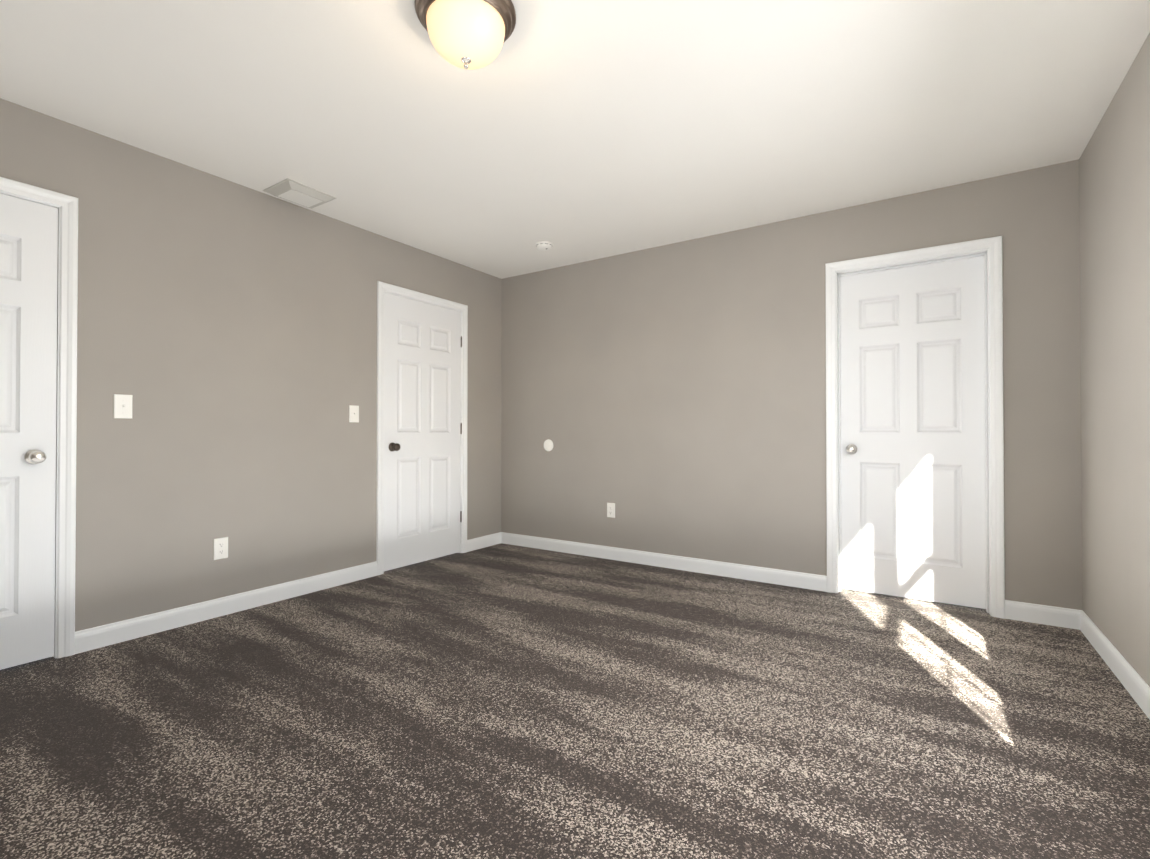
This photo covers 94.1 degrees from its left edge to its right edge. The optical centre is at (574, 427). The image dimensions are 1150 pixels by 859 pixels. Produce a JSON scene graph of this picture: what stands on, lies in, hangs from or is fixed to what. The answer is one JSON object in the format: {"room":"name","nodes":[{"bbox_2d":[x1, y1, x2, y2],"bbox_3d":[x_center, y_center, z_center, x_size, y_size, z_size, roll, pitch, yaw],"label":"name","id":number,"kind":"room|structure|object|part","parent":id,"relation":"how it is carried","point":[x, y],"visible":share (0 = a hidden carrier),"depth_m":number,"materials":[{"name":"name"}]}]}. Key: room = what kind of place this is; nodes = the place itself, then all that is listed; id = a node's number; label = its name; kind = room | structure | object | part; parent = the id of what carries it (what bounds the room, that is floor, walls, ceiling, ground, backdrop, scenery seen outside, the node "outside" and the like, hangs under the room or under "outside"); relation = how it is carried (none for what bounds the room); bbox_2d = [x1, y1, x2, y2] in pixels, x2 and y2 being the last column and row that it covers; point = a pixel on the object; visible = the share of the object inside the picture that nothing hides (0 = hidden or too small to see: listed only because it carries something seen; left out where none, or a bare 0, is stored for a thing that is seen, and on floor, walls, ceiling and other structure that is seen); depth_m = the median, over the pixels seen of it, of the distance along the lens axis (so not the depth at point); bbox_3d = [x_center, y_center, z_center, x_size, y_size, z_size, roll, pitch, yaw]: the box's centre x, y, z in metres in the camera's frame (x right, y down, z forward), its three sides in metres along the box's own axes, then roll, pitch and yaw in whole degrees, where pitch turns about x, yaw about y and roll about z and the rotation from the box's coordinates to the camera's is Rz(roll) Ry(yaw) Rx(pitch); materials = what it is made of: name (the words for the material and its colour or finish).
{"room":"empty bedroom","nodes":[
{"label":"empty bedroom","id":0,"kind":"room"},
{"bbox_2d":[0,98,501,631],"bbox_3d":[-2.090,-0.177,2.938,0.120,2.450,5.180,0,-1,33],"label":"wall","id":1,"kind":"structure","parent":0,"point":[228,336],"depth_m":2.99,"materials":[{"name":"paint"}]},
{"bbox_2d":[0,193,57,669],"bbox_3d":[-2.578,0.013,2.121,0.173,2.032,0.763,0,-1,33],"label":"entry door","id":2,"kind":"structure","parent":1,"relation":"in","point":[28,295],"depth_m":2.35,"materials":[{"name":"white wood"}]},
{"bbox_3d":[-2.397,0.129,2.395,0.173,0.066,0.104,0,-1,33],"label":"knob","id":3,"kind":"part","parent":2,"relation":"part of","materials":[{"name":"silver metal"}]},
{"bbox_2d":[0,177,77,657],"bbox_3d":[-2.605,-0.014,2.138,0.138,2.110,0.894,0,-1,33],"label":"door frame","id":4,"kind":"structure","parent":1,"relation":"attached to","point":[67,205],"depth_m":2.44,"materials":[{"name":"white wood"}]},
{"bbox_2d":[114,394,131,418],"bbox_3d":[-2.213,-0.104,2.626,0.018,0.117,0.072,0,-1,33],"label":"light switch","id":5,"kind":"object","parent":1,"relation":"attached to","point":[122,406],"visible":1,"depth_m":2.62,"materials":[{"name":"white plastic"}]},
{"bbox_2d":[214,537,227,559],"bbox_3d":[-1.975,0.674,2.989,0.008,0.117,0.072,0,-1,33],"label":"electrical outlet","id":6,"kind":"object","parent":1,"relation":"attached to","point":[220,548],"visible":1,"depth_m":2.98,"materials":[{"name":"white plastic"}]},
{"bbox_2d":[75,561,376,653],"bbox_3d":[-1.864,1.000,3.151,0.013,0.100,1.626,0,-1,33],"label":"baseboard","id":7,"kind":"structure","parent":1,"relation":"attached to","point":[113,633],"depth_m":2.94,"materials":[{"name":"white wood"}]},
{"bbox_2d":[349,405,358,421],"bbox_3d":[-1.516,-0.096,3.685,0.018,0.117,0.072,0,-1,33],"label":"light switch","id":8,"kind":"object","parent":1,"relation":"attached to","point":[353,413],"visible":1,"depth_m":3.68,"materials":[{"name":"white plastic"}]},
{"bbox_2d":[376,281,467,575],"bbox_3d":[-1.170,0.004,4.210,0.018,2.110,0.894,0,-1,33],"label":"door frame","id":9,"kind":"structure","parent":1,"relation":"attached to","point":[382,287],"depth_m":3.89,"materials":[{"name":"white wood"}]},
{"bbox_2d":[384,293,461,570],"bbox_3d":[-1.192,0.031,4.229,0.173,2.032,0.770,0,-1,33],"label":"closet door","id":10,"kind":"structure","parent":1,"relation":"in","point":[422,407],"depth_m":4.18,"materials":[{"name":"white wood"}]},
{"bbox_3d":[-1.375,0.142,3.949,0.173,0.066,0.104,0,-1,33],"label":"knob","id":11,"kind":"part","parent":10,"relation":"part of","materials":[{"name":"brown metal"}]},
{"bbox_2d":[467,532,500,551],"bbox_3d":[-0.802,1.014,4.766,0.013,0.100,0.453,0,-1,33],"label":"baseboard","id":12,"kind":"structure","parent":1,"relation":"attached to","point":[483,541],"depth_m":4.75,"materials":[{"name":"white wood"}]},
{"bbox_2d":[0,543,1149,858],"bbox_3d":[-0.365,1.098,1.793,4.250,0.120,5.180,0,-1,33],"label":"floor","id":13,"kind":"structure","parent":0,"point":[504,701],"depth_m":1.84,"materials":[{"name":"carpet"}]},
{"bbox_2d":[0,0,1149,278],"bbox_3d":[-0.365,-1.472,1.815,4.250,0.120,5.180,0,-1,33],"label":"ceiling","id":14,"kind":"structure","parent":0,"point":[578,130],"depth_m":2.32,"materials":[{"name":"paint"}]},
{"bbox_2d":[263,178,336,208],"bbox_3d":[-1.645,-1.384,3.207,0.270,0.031,0.300,0,-1,33],"label":"ceiling vent","id":15,"kind":"object","parent":14,"relation":"in","point":[290,190],"visible":1,"depth_m":3.16,"materials":[{"name":"grey metal"}]},
{"bbox_2d":[415,0,515,69],"bbox_3d":[-0.369,-1.315,1.816,0.336,0.193,0.336,0,-1,33],"label":"flush-mount light","id":16,"kind":"object","parent":14,"relation":"attached to","point":[470,34],"visible":1,"depth_m":1.75,"materials":[{"name":"white glass"}]},
{"bbox_2d":[536,241,552,250],"bbox_3d":[-0.234,-1.372,4.061,0.132,0.040,0.132,0,-1,33],"label":"smoke detector","id":17,"kind":"object","parent":14,"relation":"attached to","point":[544,245],"visible":1,"depth_m":4.02,"materials":[{"name":"white plastic"}]},
{"bbox_2d":[501,159,1082,609],"bbox_3d":[1.008,-0.168,3.928,3.970,2.450,0.120,0,-1,33],"label":"wall","id":18,"kind":"structure","parent":0,"point":[667,399],"depth_m":3.74,"materials":[{"name":"paint"}]},
{"bbox_2d":[544,439,552,450],"bbox_3d":[-0.232,0.153,4.666,0.104,0.104,0.007,0,-1,33],"label":"electrical outlet cover","id":19,"kind":"object","parent":18,"relation":"attached to","point":[548,444],"visible":1,"depth_m":4.66,"materials":[{"name":"white plastic"}]},
{"bbox_2d":[607,503,614,517],"bbox_3d":[0.290,0.665,4.317,0.072,0.117,0.008,0,-1,33],"label":"electrical outlet","id":20,"kind":"object","parent":18,"relation":"attached to","point":[611,510],"visible":1,"depth_m":4.31,"materials":[{"name":"white plastic"}]},
{"bbox_2d":[501,532,826,591],"bbox_3d":[0.466,1.009,4.196,2.758,0.100,0.013,0,-1,33],"label":"baseboard","id":21,"kind":"structure","parent":18,"relation":"attached to","point":[775,576],"depth_m":3.99,"materials":[{"name":"white wood"}]},
{"bbox_2d":[840,256,985,608],"bbox_3d":[2.049,0.023,3.289,0.763,2.032,0.173,0,-1,33],"label":"bathroom door","id":22,"kind":"structure","parent":18,"relation":"in","point":[913,483],"depth_m":3.26,"materials":[{"name":"white wood"}]},
{"bbox_3d":[1.773,0.138,3.469,0.104,0.066,0.173,0,-1,33],"label":"knob","id":23,"kind":"part","parent":22,"relation":"part of","materials":[{"name":"silver metal"}]},
{"bbox_2d":[825,236,1004,618],"bbox_3d":[2.023,-0.004,3.249,0.894,2.110,0.138,0,-1,33],"label":"door frame","id":24,"kind":"structure","parent":18,"relation":"attached to","point":[993,245],"depth_m":3.05,"materials":[{"name":"white wood"}]},
{"bbox_2d":[1005,600,1081,629],"bbox_3d":[2.498,0.998,2.860,0.318,0.100,0.013,0,-1,33],"label":"baseboard","id":25,"kind":"structure","parent":18,"relation":"attached to","point":[1045,614],"depth_m":2.85,"materials":[{"name":"white wood"}]},
{"bbox_2d":[1079,33,1149,686],"bbox_3d":[1.344,-0.196,0.680,0.160,2.450,5.180,0,-1,33],"label":"wall","id":26,"kind":"structure","parent":0,"point":[1114,190],"depth_m":2.24,"materials":[{"name":"paint"}]},
{"bbox_2d":[1080,610,1149,719],"bbox_3d":[1.272,0.979,0.718,0.013,0.100,4.940,0,-1,33],"label":"baseboard","id":27,"kind":"structure","parent":26,"relation":"attached to","point":[1133,682],"depth_m":2.23,"materials":[{"name":"white wood"}]}
]}

